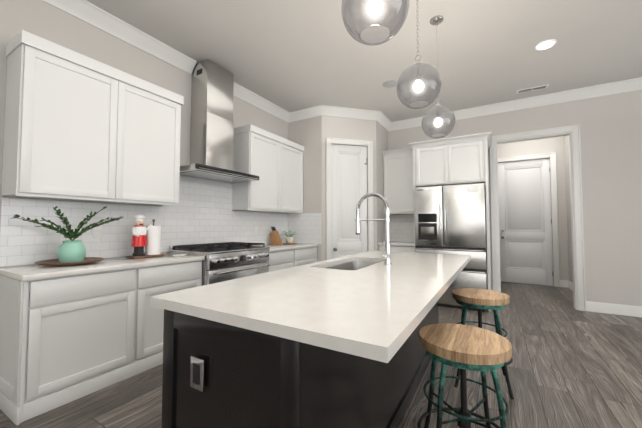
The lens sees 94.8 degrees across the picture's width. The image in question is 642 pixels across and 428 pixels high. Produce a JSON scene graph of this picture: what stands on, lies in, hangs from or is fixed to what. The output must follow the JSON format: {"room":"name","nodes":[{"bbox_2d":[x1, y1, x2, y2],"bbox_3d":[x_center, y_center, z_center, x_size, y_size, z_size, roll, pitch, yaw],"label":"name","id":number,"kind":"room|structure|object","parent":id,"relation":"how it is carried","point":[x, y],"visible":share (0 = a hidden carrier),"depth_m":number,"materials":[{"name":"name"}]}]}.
{"room":"kitchen","nodes":[
{"label":"kitchen","id":0,"kind":"room"},
{"bbox_2d":[0,0,291,252],"bbox_3d":[-2.763,-0.314,1.678,0.120,3.200,8.600,-1,-3,30],"label":"wall","id":1,"kind":"structure","parent":0,"point":[39,18],"depth_m":2.80,"materials":[{"name":"paint"}]},
{"bbox_2d":[2,30,183,205],"bbox_3d":[-1.920,-0.683,2.659,0.350,1.157,1.242,-1,-3,30],"label":"upper cabinet","id":2,"kind":"object","parent":1,"relation":"attached to","point":[72,131],"visible":1,"depth_m":2.37,"materials":[{"name":"white wood"}]},
{"bbox_2d":[42,0,196,73],"bbox_3d":[-3.135,-1.878,0.885,0.105,0.135,6.273,-1,-3,30],"label":"crown molding","id":3,"kind":"structure","parent":1,"relation":"attached to","point":[95,16],"depth_m":2.90,"materials":[{"name":"white wood"}]},
{"bbox_2d":[0,175,287,266],"bbox_3d":[-1.483,0.004,3.715,0.009,0.894,3.529,-1,-3,30],"label":"tile backsplash","id":4,"kind":"structure","parent":1,"relation":"attached to","point":[202,213],"depth_m":2.96,"materials":[{"name":"white tile"}]},
{"bbox_2d":[93,226,101,237],"bbox_3d":[-2.055,0.166,2.717,0.007,0.114,0.070,-1,-3,30],"label":"outlet","id":5,"kind":"object","parent":4,"relation":"attached to","point":[97,232],"visible":0.94,"depth_m":2.71,"materials":[{"name":"white plastic"}]},
{"bbox_2d":[180,59,258,182],"bbox_3d":[-1.266,-1.129,3.626,0.514,1.371,0.944,-1,-3,30],"label":"range hood","id":6,"kind":"object","parent":1,"relation":"attached to","point":[211,131],"visible":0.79,"depth_m":3.55,"materials":[{"name":"silver metal"}]},
{"bbox_2d":[232,124,279,211],"bbox_3d":[-0.938,-0.618,4.339,0.338,1.156,0.647,-1,-3,30],"label":"upper cabinet","id":7,"kind":"object","parent":1,"relation":"attached to","point":[275,167],"depth_m":4.13,"materials":[{"name":"white wood"}]},
{"bbox_2d":[233,82,293,122],"bbox_3d":[-0.941,-1.734,4.612,0.105,0.135,1.553,-1,-3,30],"label":"crown molding","id":8,"kind":"structure","parent":1,"relation":"attached to","point":[239,91],"depth_m":4.61,"materials":[{"name":"white wood"}]},
{"bbox_2d":[278,137,303,212],"bbox_3d":[-0.610,-0.597,4.897,0.338,1.156,0.647,-1,-3,30],"label":"upper cabinet","id":9,"kind":"object","parent":1,"relation":"attached to","point":[291,159],"depth_m":4.79,"materials":[{"name":"white wood"}]},
{"bbox_2d":[288,213,320,243],"bbox_3d":[-0.284,0.246,5.044,0.660,0.512,0.009,-1,-3,30],"label":"tile backsplash","id":10,"kind":"structure","parent":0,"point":[307,226],"depth_m":5.02,"materials":[{"name":"white tile"}]},
{"bbox_2d":[0,282,641,427],"bbox_3d":[1.570,1.310,0.974,8.240,0.100,11.890,-1,-3,30],"label":"floor","id":11,"kind":"structure","parent":0,"point":[569,366],"depth_m":2.30,"materials":[{"name":"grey wood"}]},
{"bbox_2d":[0,260,201,425],"bbox_3d":[-1.789,0.883,2.547,0.628,0.875,1.329,-1,-3,30],"label":"base cabinet","id":12,"kind":"object","parent":11,"relation":"on","point":[64,340],"depth_m":2.08,"materials":[{"name":"white wood"}]},
{"bbox_2d":[0,253,204,280],"bbox_3d":[-1.783,0.425,2.559,0.643,0.038,1.332,-1,-3,30],"label":"countertop","id":13,"kind":"structure","parent":12,"relation":"on","point":[28,272],"depth_m":2.21,"materials":[{"name":"stone"}]},
{"bbox_2d":[35,240,104,265],"bbox_3d":[-1.989,0.304,2.359,0.430,0.186,0.430,-1,-3,30],"label":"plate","id":14,"kind":"object","parent":13,"relation":"on","point":[69,252],"visible":1,"depth_m":2.30,"materials":[{"name":"teal ceramic"}]},
{"bbox_2d":[13,206,123,240],"bbox_3d":[-1.956,0.080,2.334,0.175,0.307,0.699,-2,-3,38],"label":"decorative branches","id":15,"kind":"object","parent":14,"relation":"in","point":[69,234],"visible":0.96,"depth_m":2.33,"materials":[{"name":"green plant"}]},
{"bbox_2d":[126,214,163,258],"bbox_3d":[-1.701,0.212,2.872,0.150,0.412,0.290,-1,-3,30],"label":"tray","id":16,"kind":"object","parent":13,"relation":"on","point":[148,237],"visible":1,"depth_m":2.82,"materials":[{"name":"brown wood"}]},
{"bbox_2d":[169,242,269,285],"bbox_3d":[-1.148,0.858,3.480,0.742,0.996,0.914,-1,-3,30],"label":"range","id":17,"kind":"object","parent":11,"relation":"on","point":[224,261],"visible":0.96,"depth_m":3.24,"materials":[{"name":"silver metal"}]},
{"bbox_2d":[267,247,316,271],"bbox_3d":[-0.655,0.958,4.481,0.620,0.875,1.305,-1,-3,30],"label":"base cabinet","id":18,"kind":"object","parent":11,"relation":"on","point":[283,259],"depth_m":4.27,"materials":[{"name":"white wood"}]},
{"bbox_2d":[256,243,318,251],"bbox_3d":[-0.645,0.500,4.493,0.643,0.038,1.305,-1,-3,30],"label":"countertop","id":19,"kind":"structure","parent":18,"relation":"on","point":[273,248],"depth_m":4.43,"materials":[{"name":"stone"}]},
{"bbox_2d":[270,226,281,244],"bbox_3d":[-0.716,0.343,4.685,0.165,0.290,0.100,-1,-3,30],"label":"knife block","id":20,"kind":"object","parent":19,"relation":"on","point":[275,237],"visible":1,"depth_m":4.65,"materials":[{"name":"brown wood"}]},
{"bbox_2d":[280,230,296,243],"bbox_3d":[-0.507,0.383,4.893,0.351,0.225,0.362,-1,-3,30],"label":"decorative plant","id":21,"kind":"object","parent":19,"relation":"on","point":[289,239],"visible":1,"depth_m":4.85,"materials":[{"name":"green plant"}]},
{"bbox_2d":[161,311,438,427],"bbox_3d":[0.277,0.870,2.203,0.743,0.875,2.613,-1,-3,30],"label":"kitchen island","id":22,"kind":"object","parent":11,"relation":"on","point":[216,375],"depth_m":1.13,"materials":[{"name":"black wood"}]},
{"bbox_2d":[150,251,469,366],"bbox_3d":[0.404,0.409,2.153,1.070,0.039,2.680,-1,-3,30],"label":"island countertop","id":23,"kind":"structure","parent":22,"relation":"on","point":[376,312],"depth_m":1.22,"materials":[{"name":"white stone"}]},
{"bbox_2d":[330,259,381,270],"bbox_3d":[0.274,0.531,2.440,0.382,0.208,0.842,-1,-3,30],"label":"sink","id":24,"kind":"object","parent":23,"relation":"in","point":[350,264],"depth_m":2.81,"materials":[{"name":"silver metal"}]},
{"bbox_2d":[354,193,391,264],"bbox_3d":[0.398,0.112,2.352,0.310,0.570,0.114,-1,-3,30],"label":"faucet","id":25,"kind":"object","parent":23,"relation":"on","point":[386,255],"visible":1,"depth_m":2.31,"materials":[{"name":"silver metal"}]},
{"bbox_2d":[379,245,413,252],"bbox_3d":[1.433,0.988,5.262,0.626,0.875,0.620,-1,-3,30],"label":"base cabinet","id":26,"kind":"object","parent":11,"relation":"on","point":[401,248],"visible":0.17,"depth_m":4.98,"materials":[{"name":"white wood"}]},
{"bbox_2d":[378,241,413,245],"bbox_3d":[1.425,0.530,5.266,0.626,0.038,0.634,-1,-3,30],"label":"countertop","id":27,"kind":"structure","parent":26,"relation":"on","point":[392,243],"depth_m":5.02,"materials":[{"name":"stone"}]},
{"bbox_2d":[409,132,491,310],"bbox_3d":[2.129,0.124,4.807,1.176,2.565,0.755,-1,-3,30],"label":"cabinet","id":28,"kind":"object","parent":11,"relation":"on","point":[457,160],"visible":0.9,"depth_m":4.53,"materials":[{"name":"white wood"}]},
{"bbox_2d":[414,183,487,311],"bbox_3d":[2.085,0.489,4.723,0.980,1.830,0.865,-1,-3,30],"label":"refrigerator","id":29,"kind":"object","parent":11,"relation":"on","point":[450,219],"visible":0.77,"depth_m":4.36,"materials":[{"name":"grey metal"}]},
{"bbox_2d":[418,323,511,427],"bbox_3d":[0.688,0.939,1.421,0.477,0.685,0.477,-1,-3,30],"label":"stool","id":30,"kind":"object","parent":11,"relation":"on","point":[463,348],"visible":1,"depth_m":1.37,"materials":[{"name":"brown wood"}]},
{"bbox_2d":[452,288,513,398],"bbox_3d":[1.261,0.975,2.336,0.427,0.685,0.427,-1,-3,30],"label":"stool","id":31,"kind":"object","parent":11,"relation":"on","point":[484,299],"visible":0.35,"depth_m":2.24,"materials":[{"name":"brown wood"}]},
{"bbox_2d":[331,144,367,258],"bbox_3d":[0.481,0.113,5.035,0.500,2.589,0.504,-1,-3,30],"label":"pantry door","id":32,"kind":"structure","parent":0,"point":[348,177],"depth_m":5.04,"materials":[{"name":"grey wood"}]},
{"bbox_2d":[326,137,373,259],"bbox_3d":[0.494,0.069,4.994,0.842,2.691,0.028,1,-2,-15],"label":"trim","id":33,"kind":"structure","parent":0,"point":[329,141],"depth_m":4.99,"materials":[{"name":"white wood"}]},
{"bbox_2d":[86,0,641,121],"bbox_3d":[1.570,-1.988,1.101,8.240,0.100,11.890,-1,-3,30],"label":"ceiling","id":34,"kind":"structure","parent":0,"point":[291,55],"depth_m":3.27,"materials":[{"name":"paint"}]},
{"bbox_2d":[341,0,408,45],"bbox_3d":[0.241,-1.361,1.343,0.300,1.132,0.300,-1,-3,30],"label":"pendant light","id":35,"kind":"object","parent":34,"relation":"hanging from","point":[374,8],"visible":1,"depth_m":1.32,"materials":[{"name":"clear glass"}]},
{"bbox_2d":[383,80,396,87],"bbox_3d":[0.969,-1.817,4.137,0.210,0.006,0.210,-1,-3,30],"label":"ceiling speaker","id":36,"kind":"object","parent":34,"relation":"attached to","point":[389,84],"visible":0.96,"depth_m":4.14,"materials":[{"name":"grey"}]},
{"bbox_2d":[397,0,440,108],"bbox_3d":[0.688,-1.332,2.101,0.300,1.132,0.300,-1,-3,30],"label":"pendant light","id":37,"kind":"object","parent":34,"relation":"hanging from","point":[418,66],"visible":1,"depth_m":2.06,"materials":[{"name":"clear glass"}]},
{"bbox_2d":[421,15,454,137],"bbox_3d":[1.113,-1.304,2.824,0.300,1.132,0.300,-1,-3,30],"label":"pendant light","id":38,"kind":"object","parent":34,"relation":"hanging from","point":[438,109],"visible":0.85,"depth_m":2.79,"materials":[{"name":"clear glass"}]},
{"bbox_2d":[516,84,548,93],"bbox_3d":[3.063,-1.808,4.285,0.380,0.012,0.120,-1,-3,30],"label":"ceiling vent","id":39,"kind":"object","parent":34,"relation":"in","point":[533,88],"visible":1,"depth_m":4.28,"materials":[{"name":"white metal"}]},
{"bbox_2d":[534,39,556,50],"bbox_3d":[2.458,-1.851,3.238,0.200,0.008,0.200,-1,-3,30],"label":"recessed light","id":40,"kind":"object","parent":34,"relation":"in","point":[545,44],"visible":1,"depth_m":3.22,"materials":[{"name":"white"}]},
{"bbox_2d":[380,90,641,306],"bbox_3d":[4.134,-0.219,4.150,6.700,3.200,0.120,-1,-3,30],"label":"wall","id":41,"kind":"structure","parent":0,"point":[611,142],"depth_m":4.21,"materials":[{"name":"paint"}]},
{"bbox_2d":[374,111,393,130],"bbox_3d":[1.149,-1.704,5.400,0.105,0.135,0.613,-1,-3,30],"label":"crown molding","id":42,"kind":"structure","parent":41,"relation":"attached to","point":[379,116],"depth_m":5.40,"materials":[{"name":"white wood"}]},
{"bbox_2d":[382,147,413,213],"bbox_3d":[1.490,-0.576,5.420,0.626,1.157,0.395,-1,-3,30],"label":"upper cabinet","id":43,"kind":"object","parent":41,"relation":"attached to","point":[398,177],"visible":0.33,"depth_m":5.31,"materials":[{"name":"white wood"}]},
{"bbox_2d":[389,215,413,241],"bbox_3d":[1.587,0.266,5.555,0.625,0.512,0.010,-1,-3,30],"label":"tile backsplash","id":44,"kind":"structure","parent":41,"relation":"attached to","point":[401,226],"depth_m":5.58,"materials":[{"name":"white tile"}]},
{"bbox_2d":[394,77,641,129],"bbox_3d":[4.089,-1.754,4.105,6.490,0.135,0.105,-1,-3,30],"label":"crown molding","id":45,"kind":"structure","parent":41,"relation":"attached to","point":[634,84],"depth_m":4.53,"materials":[{"name":"white wood"}]},
{"bbox_2d":[498,158,552,285],"bbox_3d":[4.268,0.158,6.198,0.915,2.589,0.112,-1,-3,30],"label":"hall door","id":46,"kind":"structure","parent":41,"relation":"in","point":[525,226],"depth_m":6.20,"materials":[{"name":"paint"}]},
{"bbox_2d":[498,152,559,286],"bbox_3d":[4.258,0.113,6.184,1.108,2.694,0.028,-1,-3,30],"label":"door frame","id":47,"kind":"structure","parent":41,"relation":"attached to","point":[554,206],"depth_m":5.94,"materials":[{"name":"white wood"}]},
{"bbox_2d":[490,124,585,310],"bbox_3d":[3.324,0.053,4.617,1.148,2.694,0.176,-1,-3,30],"label":"trim","id":48,"kind":"structure","parent":41,"relation":"attached to","point":[577,230],"depth_m":4.37,"materials":[{"name":"white wood"}]},
{"bbox_2d":[567,280,572,290],"bbox_3d":[4.411,1.347,5.031,0.016,0.140,1.779,-1,-3,30],"label":"baseboard","id":49,"kind":"structure","parent":41,"relation":"attached to","point":[569,284],"depth_m":5.64,"materials":[{"name":"white wood"}]},
{"bbox_2d":[586,301,641,316],"bbox_3d":[5.384,1.279,3.277,3.718,0.140,0.016,-1,-3,30],"label":"baseboard","id":50,"kind":"structure","parent":41,"relation":"attached to","point":[619,309],"depth_m":4.06,"materials":[{"name":"white wood"}]}
]}

